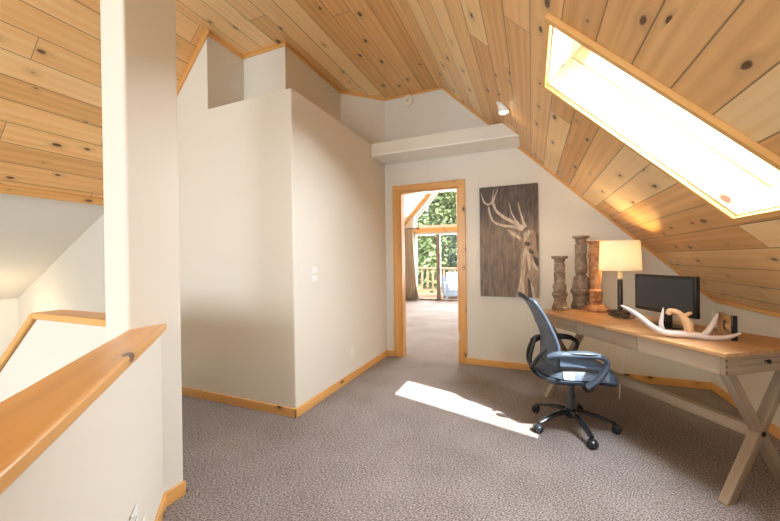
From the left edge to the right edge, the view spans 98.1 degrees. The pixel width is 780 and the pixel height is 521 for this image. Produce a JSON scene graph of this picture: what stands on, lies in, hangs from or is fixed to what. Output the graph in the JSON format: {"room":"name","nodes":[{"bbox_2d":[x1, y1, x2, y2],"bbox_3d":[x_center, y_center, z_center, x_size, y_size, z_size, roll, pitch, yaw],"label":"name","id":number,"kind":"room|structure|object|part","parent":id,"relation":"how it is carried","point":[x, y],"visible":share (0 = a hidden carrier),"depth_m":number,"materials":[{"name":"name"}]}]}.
{"room":"home office","nodes":[
{"label":"home office","id":0,"kind":"room"},
{"bbox_2d":[0,298,18,357],"bbox_3d":[-5.746,2.167,1.911,0.120,3.440,5.450,-1,0,23],"label":"wall","id":1,"kind":"structure","parent":0,"point":[9,324],"depth_m":4.20,"materials":[{"name":"white paint"}]},
{"bbox_2d":[0,193,103,298],"bbox_3d":[-4.793,-0.091,1.424,2.260,1.265,5.330,-1,0,23],"label":"ceiling","id":2,"kind":"structure","parent":0,"point":[35,232],"depth_m":3.46,"materials":[{"name":"white paint"}]},
{"bbox_2d":[0,184,103,205],"bbox_3d":[-3.786,-0.551,0.998,0.063,0.066,5.330,-1,0,23],"label":"trim","id":3,"kind":"structure","parent":2,"relation":"attached to","point":[5,189],"depth_m":2.94,"materials":[{"name":"brown wood"}]},
{"bbox_2d":[0,320,105,401],"bbox_3d":[-2.698,2.107,2.408,3.120,3.474,0.120,-1,0,23],"label":"wall","id":4,"kind":"structure","parent":0,"point":[48,346],"depth_m":2.09,"materials":[{"name":"white paint"}]},
{"bbox_2d":[0,313,36,371],"bbox_3d":[-3.182,1.200,2.598,2.146,1.715,0.155,-1,0,23],"label":"trim","id":5,"kind":"structure","parent":4,"relation":"on","point":[26,326],"depth_m":2.20,"materials":[{"name":"brown wood"}]},
{"bbox_2d":[32,309,105,326],"bbox_3d":[-1.745,0.340,1.988,1.000,0.040,0.155,-1,0,23],"label":"trim","id":6,"kind":"structure","parent":4,"relation":"on","point":[66,316],"depth_m":1.99,"materials":[{"name":"brown wood"}]},
{"bbox_2d":[0,336,162,520],"bbox_3d":[-0.421,0.914,-0.157,0.180,1.124,3.935,-1,0,-24],"label":"half wall","id":7,"kind":"structure","parent":0,"point":[108,462],"depth_m":0.99,"materials":[{"name":"white paint"}]},
{"bbox_2d":[0,323,166,494],"bbox_3d":[-0.361,0.331,-0.120,0.282,0.040,3.951,-1,0,-22],"label":"cap","id":8,"kind":"object","parent":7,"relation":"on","point":[34,417],"visible":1,"depth_m":0.77,"materials":[{"name":"brown wood"}]},
{"bbox_2d":[130,504,137,520],"bbox_3d":[-0.918,0.954,1.217,0.008,0.115,0.070,-1,0,-22],"label":"outlet","id":9,"kind":"object","parent":7,"relation":"attached to","point":[134,516],"visible":1,"depth_m":1.22,"materials":[{"name":"white plastic"}]},
{"bbox_2d":[154,493,166,520],"bbox_3d":[-0.329,1.190,-0.117,0.015,0.070,3.935,-1,0,-24],"label":"baseboard","id":10,"kind":"structure","parent":7,"relation":"attached to","point":[160,514],"depth_m":1.60,"materials":[{"name":"brown wood"}]},
{"bbox_2d":[0,0,204,197],"bbox_3d":[-3.212,-1.271,0.821,1.332,1.461,5.460,-1,0,23],"label":"ceiling","id":11,"kind":"structure","parent":0,"point":[51,136],"depth_m":2.55,"materials":[{"name":"brown wood"}]},
{"bbox_2d":[18,36,218,391],"bbox_3d":[-3.156,0.924,3.703,3.500,5.840,0.120,-1,0,23],"label":"wall","id":12,"kind":"structure","parent":0,"point":[75,280],"depth_m":3.07,"materials":[{"name":"white paint"}]},
{"bbox_2d":[177,29,209,95],"bbox_3d":[-2.179,-1.275,3.200,1.355,1.483,0.014,-1,0,23],"label":"trim","id":13,"kind":"structure","parent":12,"relation":"attached to","point":[206,32],"depth_m":3.01,"materials":[{"name":"brown wood"}]},
{"bbox_2d":[208,32,244,59],"bbox_3d":[-1.517,-1.995,3.145,0.014,0.040,0.410,-1,0,23],"label":"trim","id":14,"kind":"structure","parent":12,"relation":"attached to","point":[211,35],"depth_m":3.13,"materials":[{"name":"brown wood"}]},
{"bbox_2d":[182,386,296,417],"bbox_3d":[-1.326,1.189,2.868,1.315,0.070,0.015,-1,0,23],"label":"baseboard","id":15,"kind":"structure","parent":12,"relation":"attached to","point":[246,403],"depth_m":2.82,"materials":[{"name":"brown wood"}]},
{"bbox_2d":[100,0,182,493],"bbox_3d":[-1.235,-0.277,1.693,0.180,3.510,0.255,-1,0,23],"label":"wall column","id":16,"kind":"structure","parent":0,"point":[139,74],"depth_m":1.62,"materials":[{"name":"white paint"}]},
{"bbox_2d":[165,480,185,506],"bbox_3d":[-1.097,1.191,1.732,0.015,0.070,0.103,-1,0,23],"label":"baseboard","id":17,"kind":"structure","parent":16,"relation":"attached to","point":[179,490],"depth_m":1.73,"materials":[{"name":"brown wood"}]},
{"bbox_2d":[208,88,386,407],"bbox_3d":[-0.815,-0.061,3.625,0.900,2.550,1.800,-1,0,23],"label":"wall","id":18,"kind":"structure","parent":0,"point":[293,190],"depth_m":2.86,"materials":[{"name":"white paint"}]},
{"bbox_2d":[218,43,384,143],"bbox_3d":[-0.855,-1.682,3.755,1.060,0.690,1.800,-1,0,23],"label":"wall niche","id":19,"kind":"object","parent":18,"relation":"in","point":[279,69],"visible":0.38,"depth_m":3.32,"materials":[{"name":"white paint"}]},
{"bbox_2d":[243,42,285,58],"bbox_3d":[-1.205,-2.002,3.229,0.525,0.035,0.014,-1,0,23],"label":"trim","id":20,"kind":"structure","parent":19,"relation":"attached to","point":[270,48],"depth_m":3.22,"materials":[{"name":"brown wood"}]},
{"bbox_2d":[286,43,340,92],"bbox_3d":[-0.777,-2.012,3.594,0.014,0.030,0.990,-1,0,23],"label":"trim","id":21,"kind":"structure","parent":19,"relation":"attached to","point":[288,46],"depth_m":3.50,"materials":[{"name":"brown wood"}]},
{"bbox_2d":[311,267,316,280],"bbox_3d":[-0.635,0.115,2.863,0.016,0.120,0.075,-1,0,23],"label":"light switch","id":22,"kind":"object","parent":18,"relation":"attached to","point":[314,269],"visible":1,"depth_m":2.86,"materials":[{"name":"white plastic"}]},
{"bbox_2d":[295,350,387,416],"bbox_3d":[-0.379,1.174,3.447,0.015,0.070,1.815,-1,0,23],"label":"baseboard","id":23,"kind":"structure","parent":18,"relation":"attached to","point":[309,404],"depth_m":3.15,"materials":[{"name":"brown wood"}]},
{"bbox_2d":[350,346,353,357],"bbox_3d":[-0.383,0.934,3.454,0.008,0.115,0.070,-1,0,23],"label":"wall outlet","id":24,"kind":"object","parent":18,"relation":"attached to","point":[352,347],"visible":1,"depth_m":3.45,"materials":[{"name":"white plastic"}]},
{"bbox_2d":[175,0,441,97],"bbox_3d":[-0.450,-2.046,3.582,1.667,0.030,12.700,-1,0,23],"label":"ceiling","id":25,"kind":"structure","parent":0,"point":[365,47],"depth_m":3.04,"materials":[{"name":"brown wood"}]},
{"bbox_2d":[404,193,427,221],"bbox_3d":[-0.416,-1.340,7.504,1.332,1.461,5.450,-1,0,23],"label":"ceiling","id":26,"kind":"structure","parent":0,"point":[411,202],"depth_m":9.49,"materials":[{"name":"white paint"}]},
{"bbox_2d":[405,227,418,299],"bbox_3d":[0.552,0.092,9.919,0.660,2.109,0.096,-1,0,23],"label":"curtain","id":27,"kind":"object","parent":26,"relation":"hanging from","point":[411,288],"visible":0.7,"depth_m":9.89,"materials":[{"name":"fabric"}]},
{"bbox_2d":[405,193,433,299],"bbox_3d":[2.576,-0.478,9.280,5.600,3.240,0.120,-1,0,23],"label":"wall","id":28,"kind":"structure","parent":0,"point":[411,224],"depth_m":10.00,"materials":[{"name":"paint"}]},
{"bbox_2d":[405,193,430,225],"bbox_3d":[0.665,-1.341,9.990,1.342,1.468,0.030,-1,0,23],"label":"trim","id":29,"kind":"structure","parent":28,"relation":"attached to","point":[428,195],"depth_m":9.91,"materials":[{"name":"brown wood"}]},
{"bbox_2d":[413,191,457,300],"bbox_3d":[2.007,-0.472,9.475,3.000,3.240,0.160,-1,0,23],"label":"window","id":30,"kind":"structure","parent":28,"relation":"in","point":[438,230],"depth_m":9.73,"materials":[{"name":"brown wood"}]},
{"bbox_3d":[0.755,0.212,10.039,0.080,1.900,0.100,-1,0,23],"label":"frame","id":31,"kind":"part","parent":30,"relation":"part of","materials":[{"name":"white wood"}]},
{"bbox_3d":[1.097,-1.532,9.856,0.818,1.100,0.090,-1,0,23],"label":"raked frame","id":32,"kind":"part","parent":30,"relation":"part of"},
{"bbox_3d":[2.061,-0.790,9.482,2.900,0.075,0.100,-1,0,23],"label":"head frame","id":33,"kind":"part","parent":30,"relation":"part of","materials":[{"name":"white wood"}]},
{"bbox_3d":[2.103,-0.988,9.457,2.800,0.080,0.110,-1,0,23],"label":"sill frame","id":34,"kind":"part","parent":30,"relation":"part of","materials":[{"name":"wood"}]},
{"bbox_3d":[1.930,-0.451,9.535,0.070,3.200,0.110,-1,0,23],"label":"frame","id":35,"kind":"part","parent":30,"relation":"part of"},
{"bbox_2d":[163,300,779,520],"bbox_3d":[0.126,1.327,3.375,5.400,0.250,12.700,-1,0,23],"label":"floor","id":36,"kind":"structure","parent":0,"point":[423,434],"depth_m":2.10,"materials":[{"name":"beige carpet"}]},
{"bbox_2d":[517,292,622,449],"bbox_3d":[1.268,0.710,2.421,0.664,0.964,0.600,-1,0,10],"label":"office chair","id":37,"kind":"object","parent":36,"relation":"on","point":[573,368],"visible":1,"depth_m":2.31,"materials":[{"name":"black plastic"}]},
{"bbox_3d":[0.965,0.254,2.481,0.062,0.051,0.248,-1,0,10],"label":"rail","id":38,"kind":"part","parent":37,"relation":"part of","materials":[{"name":"black plastic"}]},
{"bbox_3d":[1.066,0.493,2.465,0.205,0.492,0.440,-1,0,10],"label":"frame","id":39,"kind":"part","parent":37,"relation":"part of","materials":[{"name":"blue plastic"}]},
{"bbox_3d":[1.220,1.099,2.552,0.050,0.072,0.256,-1,0,-33],"label":"arm","id":40,"kind":"part","parent":37,"relation":"part of","materials":[{"name":"black plastic"}]},
{"bbox_3d":[1.158,1.101,2.389,0.256,0.072,0.050,-1,0,-15],"label":"arm","id":41,"kind":"part","parent":37,"relation":"part of","materials":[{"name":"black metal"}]},
{"bbox_3d":[1.303,0.709,2.682,0.370,0.245,0.078,-1,0,5],"label":"armrest","id":42,"kind":"part","parent":37,"relation":"part of","materials":[{"name":"black plastic"}]},
{"bbox_2d":[535,358,618,386],"bbox_3d":[1.315,0.770,2.423,0.510,0.120,0.490,-1,0,10],"label":"seat cushion","id":43,"kind":"object","parent":37,"relation":"on","point":[570,371],"depth_m":2.24,"materials":[{"name":"blue fabric"}]},
{"bbox_3d":[1.215,0.713,2.183,0.370,0.245,0.078,-1,0,15],"label":"armrest","id":44,"kind":"part","parent":37,"relation":"part of","materials":[{"name":"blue plastic"}]},
{"bbox_3d":[1.292,1.100,2.281,0.050,0.072,0.256,-1,0,3],"label":"arm","id":45,"kind":"part","parent":37,"relation":"part of","materials":[{"name":"black plastic"}]},
{"bbox_3d":[1.437,1.097,2.374,0.256,0.072,0.050,-1,0,21],"label":"arm","id":46,"kind":"part","parent":37,"relation":"part of","materials":[{"name":"black plastic"}]},
{"bbox_2d":[535,308,779,505],"bbox_3d":[1.746,0.796,2.370,0.625,0.779,1.481,-1,0,-12],"label":"writing desk","id":47,"kind":"object","parent":36,"relation":"on","point":[752,353],"depth_m":1.77,"materials":[{"name":"brown wood"}]},
{"bbox_3d":[1.347,0.505,2.780,0.012,0.085,0.495,-1,0,-12],"label":"drawer","id":48,"kind":"part","parent":47,"relation":"part of","materials":[{"name":"brown wood"}]},
{"bbox_2d":[551,256,568,310],"bbox_3d":[1.506,0.198,3.003,0.141,0.476,0.136,-1,0,0],"label":"candle holder","id":49,"kind":"object","parent":47,"relation":"on","point":[559,293],"visible":1,"depth_m":2.96,"materials":[{"name":"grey wood"}]},
{"bbox_2d":[551,256,567,262],"bbox_3d":[1.504,-0.010,3.002,0.132,0.061,0.132,-1,0,0],"label":"cup","id":50,"kind":"object","parent":49,"relation":"on","point":[557,259],"depth_m":2.96,"materials":[{"name":"brown wood"}]},
{"bbox_3d":[1.577,0.864,2.999,0.044,0.790,0.044,33,-6,-10],"label":"leg","id":51,"kind":"part","parent":47,"relation":"part of","materials":[{"name":"brown wood"}]},
{"bbox_3d":[1.582,0.864,3.001,0.044,0.787,0.044,-34,7,-10],"label":"leg","id":52,"kind":"part","parent":47,"relation":"part of","materials":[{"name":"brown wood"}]},
{"bbox_2d":[570,235,589,309],"bbox_3d":[1.726,0.105,3.054,0.175,0.655,0.174,-1,0,0],"label":"candle holder","id":53,"kind":"object","parent":47,"relation":"on","point":[580,288],"visible":0.94,"depth_m":3.01,"materials":[{"name":"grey wood"}]},
{"bbox_2d":[572,235,589,243],"bbox_3d":[1.721,-0.187,3.053,0.140,0.070,0.140,-1,0,0],"label":"cup","id":54,"kind":"object","parent":53,"relation":"on","point":[581,239],"depth_m":3.01,"materials":[{"name":"brown wood"}]},
{"bbox_2d":[582,240,609,311],"bbox_3d":[1.774,0.132,2.922,0.204,0.602,0.204,-1,0,-41],"label":"candle holder","id":55,"kind":"object","parent":47,"relation":"on","point":[595,304],"visible":0.84,"depth_m":2.88,"materials":[{"name":"orange wood"}]},
{"bbox_2d":[586,240,603,247],"bbox_3d":[1.770,-0.141,2.921,0.140,0.057,0.140,-1,0,0],"label":"cup","id":56,"kind":"object","parent":55,"relation":"on","point":[592,244],"depth_m":2.88,"materials":[{"name":"orange wood"}]},
{"bbox_3d":[1.451,0.505,2.293,0.012,0.085,0.491,-1,0,-12],"label":"drawer","id":57,"kind":"part","parent":47,"relation":"part of","materials":[{"name":"brown wood"}]},
{"bbox_2d":[599,240,642,314],"bbox_3d":[1.871,0.137,2.754,0.296,0.590,0.296,-1,0,23],"label":"table lamp","id":58,"kind":"object","parent":47,"relation":"on","point":[619,256],"visible":0.98,"depth_m":2.65,"materials":[{"name":"beige fabric"}]},
{"bbox_3d":[1.873,0.277,2.755,0.037,0.250,0.037,-1,0,23],"label":"stem","id":59,"kind":"part","parent":58,"relation":"part of","materials":[{"name":"brown metal"}]},
{"bbox_2d":[617,271,622,278],"bbox_3d":[1.871,0.097,2.754,0.038,0.110,0.038,-1,0,23],"label":"socket","id":60,"kind":"object","parent":58,"relation":"attached to","point":[620,275],"depth_m":2.74,"materials":[{"name":"gold metal"}]},
{"bbox_3d":[1.869,-0.039,2.753,0.296,0.238,0.296,-1,0,23],"label":"lamp shade","id":61,"kind":"part","parent":58,"relation":"part of","materials":[{"name":"white fabric"}]},
{"bbox_3d":[1.749,0.419,2.559,0.095,0.026,0.165,-1,0,-12],"label":"cable coil","id":62,"kind":"part","parent":47,"relation":"part of","materials":[{"name":"black plastic"}]},
{"bbox_2d":[635,274,699,329],"bbox_3d":[1.813,0.266,2.253,0.190,0.338,0.470,-1,0,-3],"label":"computer monitor","id":63,"kind":"object","parent":47,"relation":"on","point":[653,292],"visible":0.8,"depth_m":2.21,"materials":[{"name":"black plastic"}]},
{"bbox_2d":[621,305,740,340],"bbox_3d":[1.641,0.355,1.935,0.532,0.172,0.065,-1,0,27],"label":"antler mount","id":64,"kind":"object","parent":47,"relation":"on","point":[688,325],"visible":1,"depth_m":1.91,"materials":[{"name":"white"}]},
{"bbox_3d":[1.550,0.506,1.829,0.012,0.085,0.452,-1,0,-12],"label":"drawer","id":65,"kind":"part","parent":47,"relation":"part of","materials":[{"name":"brown wood"}]},
{"bbox_2d":[717,312,737,340],"bbox_3d":[1.916,0.368,1.929,0.028,0.136,0.211,-1,0,27],"label":"wood block","id":66,"kind":"object","parent":47,"relation":"on","point":[727,324],"visible":0.93,"depth_m":1.90,"materials":[{"name":"brown wood"}]},
{"bbox_3d":[1.636,0.485,1.622,0.094,0.047,0.016,-1,0,-12],"label":"rail","id":67,"kind":"part","parent":47,"relation":"part of","materials":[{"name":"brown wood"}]},
{"bbox_3d":[1.854,0.867,1.708,0.044,0.790,0.044,33,-6,-10],"label":"leg","id":68,"kind":"part","parent":47,"relation":"part of","materials":[{"name":"brown wood"}]},
{"bbox_3d":[1.859,0.866,1.710,0.044,0.787,0.044,-34,7,-10],"label":"leg","id":69,"kind":"part","parent":47,"relation":"part of","materials":[{"name":"brown wood"}]},
{"bbox_3d":[1.891,0.525,1.677,0.613,0.040,0.016,-1,0,-12],"label":"rail","id":70,"kind":"part","parent":47,"relation":"part of","materials":[{"name":"brown wood"}]},
{"bbox_3d":[1.890,0.466,1.676,0.425,0.016,0.016,-1,0,-12],"label":"rail","id":71,"kind":"part","parent":47,"relation":"part of","materials":[{"name":"brown wood"}]},
{"bbox_3d":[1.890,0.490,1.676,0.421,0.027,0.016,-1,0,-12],"label":"drawer","id":72,"kind":"part","parent":47,"relation":"part of","materials":[{"name":"brown wood"}]},
{"bbox_2d":[385,89,712,381],"bbox_3d":[1.442,-0.437,3.717,3.200,3.240,0.120,-1,0,23],"label":"wall","id":73,"kind":"structure","parent":0,"point":[498,328],"depth_m":3.71,"materials":[{"name":"white paint"}]},
{"bbox_2d":[341,91,384,100],"bbox_3d":[-0.328,-2.021,4.154,0.566,0.030,0.014,-1,0,-22],"label":"trim","id":74,"kind":"structure","parent":73,"relation":"attached to","point":[342,92],"depth_m":4.14,"materials":[{"name":"brown wood"}]},
{"bbox_2d":[388,350,393,355],"bbox_3d":[0.012,1.165,4.259,0.080,0.070,0.015,-1,0,23],"label":"baseboard","id":75,"kind":"structure","parent":73,"relation":"attached to","point":[390,352],"depth_m":4.25,"materials":[{"name":"brown wood"}]},
{"bbox_2d":[402,95,412,106],"bbox_3d":[0.214,-1.953,4.133,0.143,0.143,0.033,-1,0,23],"label":"smoke detector","id":76,"kind":"object","parent":73,"relation":"attached to","point":[407,101],"visible":1,"depth_m":4.12,"materials":[{"name":"beige plastic"}]},
{"bbox_2d":[384,86,441,100],"bbox_3d":[0.271,-2.028,4.119,0.742,0.030,0.014,-1,0,23],"label":"trim","id":77,"kind":"structure","parent":73,"relation":"attached to","point":[435,88],"depth_m":4.10,"materials":[{"name":"brown wood"}]},
{"bbox_2d":[393,179,466,363],"bbox_3d":[0.483,0.132,4.111,0.895,2.125,0.144,-1,0,23],"label":"door frame","id":78,"kind":"structure","parent":73,"relation":"in","point":[400,191],"depth_m":4.14,"materials":[{"name":"brown wood"}]},
{"bbox_3d":[0.090,0.176,4.213,0.090,2.045,0.020,-1,0,23],"label":"casing","id":79,"kind":"part","parent":78,"relation":"part of","materials":[{"name":"brown wood"}]},
{"bbox_3d":[0.447,-0.890,4.053,0.895,0.080,0.020,-1,0,23],"label":"header casing","id":80,"kind":"part","parent":78,"relation":"part of","materials":[{"name":"brown wood"}]},
{"bbox_3d":[0.835,0.168,3.902,0.085,2.045,0.020,-1,0,23],"label":"casing","id":81,"kind":"part","parent":78,"relation":"part of","materials":[{"name":"brown wood"}]},
{"bbox_2d":[371,123,515,154],"bbox_3d":[0.589,-1.294,3.795,1.584,0.137,0.380,-1,0,23],"label":"trim ledge","id":82,"kind":"object","parent":73,"relation":"attached to","point":[495,130],"visible":0.64,"depth_m":3.60,"materials":[{"name":"white paint"}]},
{"bbox_2d":[372,134,519,164],"bbox_3d":[0.599,-1.220,3.783,1.590,0.014,0.385,-1,0,23],"label":"trim","id":83,"kind":"structure","parent":73,"relation":"attached to","point":[510,141],"depth_m":3.72,"materials":[{"name":"white paint"}]},
{"bbox_2d":[479,183,538,297],"bbox_3d":[1.292,-0.210,3.696,0.600,1.215,0.037,-1,0,23],"label":"picture","id":84,"kind":"object","parent":73,"relation":"attached to","point":[509,262],"visible":0.98,"depth_m":3.68,"materials":[{"name":"brown paint"}]},
{"bbox_2d":[441,86,712,298],"bbox_3d":[1.750,-0.848,3.512,2.462,2.422,0.014,-1,0,23],"label":"trim","id":85,"kind":"structure","parent":73,"relation":"attached to","point":[442,87],"depth_m":3.41,"materials":[{"name":"brown wood"}]},
{"bbox_2d":[467,358,711,389],"bbox_3d":[1.898,1.144,3.470,2.200,0.070,0.015,-1,0,23],"label":"baseboard","id":86,"kind":"structure","parent":73,"relation":"attached to","point":[492,363],"depth_m":3.23,"materials":[{"name":"brown wood"}]},
{"bbox_2d":[397,0,779,312],"bbox_3d":[1.479,-0.849,2.787,2.490,2.451,12.700,-1,0,23],"label":"ceiling","id":87,"kind":"structure","parent":0,"point":[722,56],"depth_m":1.92,"materials":[{"name":"brown wood"}]},
{"bbox_2d":[496,101,508,114],"bbox_3d":[0.965,-1.315,2.900,0.107,0.104,0.143,-1,0,31],"label":"ceiling spotlight","id":88,"kind":"object","parent":87,"relation":"attached to","point":[502,109],"visible":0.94,"depth_m":2.87,"materials":[{"name":"white plastic"}]},
{"bbox_2d":[541,13,779,222],"bbox_3d":[1.293,-0.744,1.476,1.141,1.132,0.621,-1,0,23],"label":"window","id":89,"kind":"structure","parent":87,"relation":"attached to","point":[733,171],"depth_m":1.70,"materials":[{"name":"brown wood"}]},
{"bbox_3d":[0.779,-1.014,1.688,0.028,0.022,0.565,46,17,16],"label":"casing","id":90,"kind":"part","parent":89,"relation":"part of","materials":[{"name":"brown wood"}]},
{"bbox_3d":[1.286,-0.609,1.802,1.205,0.022,0.028,46,17,16],"label":"casing","id":91,"kind":"part","parent":89,"relation":"part of","materials":[{"name":"brown wood"}]},
{"bbox_3d":[1.563,-0.197,1.368,0.028,0.022,0.565,46,17,16],"label":"casing","id":92,"kind":"part","parent":89,"relation":"part of","materials":[{"name":"wood"}]},
{"bbox_2d":[713,298,779,427],"bbox_3d":[2.656,0.748,2.312,0.100,0.852,12.700,-1,0,23],"label":"wall","id":93,"kind":"structure","parent":0,"point":[755,385],"depth_m":2.48,"materials":[{"name":"white paint"}]},
{"bbox_2d":[711,298,779,317],"bbox_3d":[1.523,0.385,-0.238,0.014,0.030,7.130,-1,0,23],"label":"trim","id":94,"kind":"structure","parent":93,"relation":"attached to","point":[758,310],"depth_m":2.52,"materials":[{"name":"brown wood"}]},
{"bbox_2d":[712,382,779,439],"bbox_3d":[1.533,1.166,-0.234,0.015,0.070,7.130,-1,0,23],"label":"baseboard","id":95,"kind":"structure","parent":93,"relation":"attached to","point":[773,429],"depth_m":2.77,"materials":[{"name":"brown wood"}]},
{"label":"outside","id":96,"kind":"structure","parent":0,"visible":0},
{"bbox_2d":[418,292,457,300],"bbox_3d":[2.322,1.179,10.701,8.000,0.040,2.234,-1,0,23],"label":"deck","id":97,"kind":"object","parent":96,"point":[421,294],"depth_m":11.04,"materials":[{"name":"brown wood"}]},
{"bbox_2d":[417,267,456,290],"bbox_3d":[2.218,0.665,11.762,6.400,0.980,0.120,-1,0,23],"label":"deck railing","id":98,"kind":"object","parent":97,"relation":"on","point":[421,268],"visible":0.13,"depth_m":12.09,"materials":[{"name":"brown wood"}]},
{"bbox_3d":[2.223,1.045,11.764,6.400,0.060,0.040,-1,0,23],"label":"rail","id":99,"kind":"part","parent":98,"relation":"part of","materials":[{"name":"brown wood"}]},
{"bbox_3d":[2.213,0.265,11.760,6.400,0.060,0.100,-1,0,23],"label":"rail","id":100,"kind":"part","parent":98,"relation":"part of","materials":[{"name":"brown wood"}]},
{"bbox_2d":[442,272,457,298],"bbox_3d":[2.068,0.763,10.383,0.840,0.800,0.800,-1,0,3],"label":"armchair","id":101,"kind":"object","parent":97,"relation":"on","point":[449,282],"visible":0.5,"depth_m":10.45,"materials":[{"name":"white fabric"}]},
{"bbox_3d":[1.698,0.868,10.365,0.100,0.440,0.730,-1,0,3],"label":"arm","id":102,"kind":"part","parent":101,"relation":"part of","materials":[{"name":"fabric"}]},
{"bbox_2d":[446,272,456,283],"bbox_3d":[2.075,0.552,10.591,0.620,0.380,0.140,-1,0,3],"label":"cushion","id":103,"kind":"object","parent":101,"relation":"on","point":[451,277],"depth_m":10.53,"materials":[{"name":"white fabric"}]},
{"bbox_2d":[448,284,456,289],"bbox_3d":[2.066,0.804,10.318,0.620,0.120,0.670,-1,0,3],"label":"seat cushion","id":104,"kind":"object","parent":101,"relation":"on","point":[450,286],"depth_m":10.01,"materials":[{"name":"white fabric"}]},
{"bbox_3d":[2.069,0.964,10.348,0.760,0.200,0.730,-1,0,3],"label":"seat","id":105,"kind":"part","parent":101,"relation":"part of","materials":[{"name":"fabric"}]},
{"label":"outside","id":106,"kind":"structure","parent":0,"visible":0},
{"bbox_3d":[15.860,4.131,37.799,80.000,0.200,58.100,-1,0,23],"label":"ground","id":107,"kind":"structure","parent":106,"visible":0},
{"bbox_2d":[417,209,441,292],"bbox_3d":[1.046,-0.999,17.969,3.819,10.643,3.911,-1,0,23],"label":"tree","id":108,"kind":"object","parent":107,"relation":"on","point":[426,250],"visible":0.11,"depth_m":17.31,"materials":[{"name":"green plant"}]},
{"bbox_2d":[418,191,456,292],"bbox_3d":[3.877,-2.329,24.639,4.791,13.164,4.641,-1,0,23],"label":"tree","id":109,"kind":"object","parent":107,"relation":"on","point":[443,207],"visible":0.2,"depth_m":23.80,"materials":[{"name":"green plant"}]},
{"bbox_2d":[447,211,456,271],"bbox_3d":[4.756,-1.320,19.151,4.012,11.176,4.096,-1,0,23],"label":"tree","id":110,"kind":"object","parent":107,"relation":"on","point":[452,262],"visible":0.02,"depth_m":19.14,"materials":[{"name":"green plant"}]}
]}

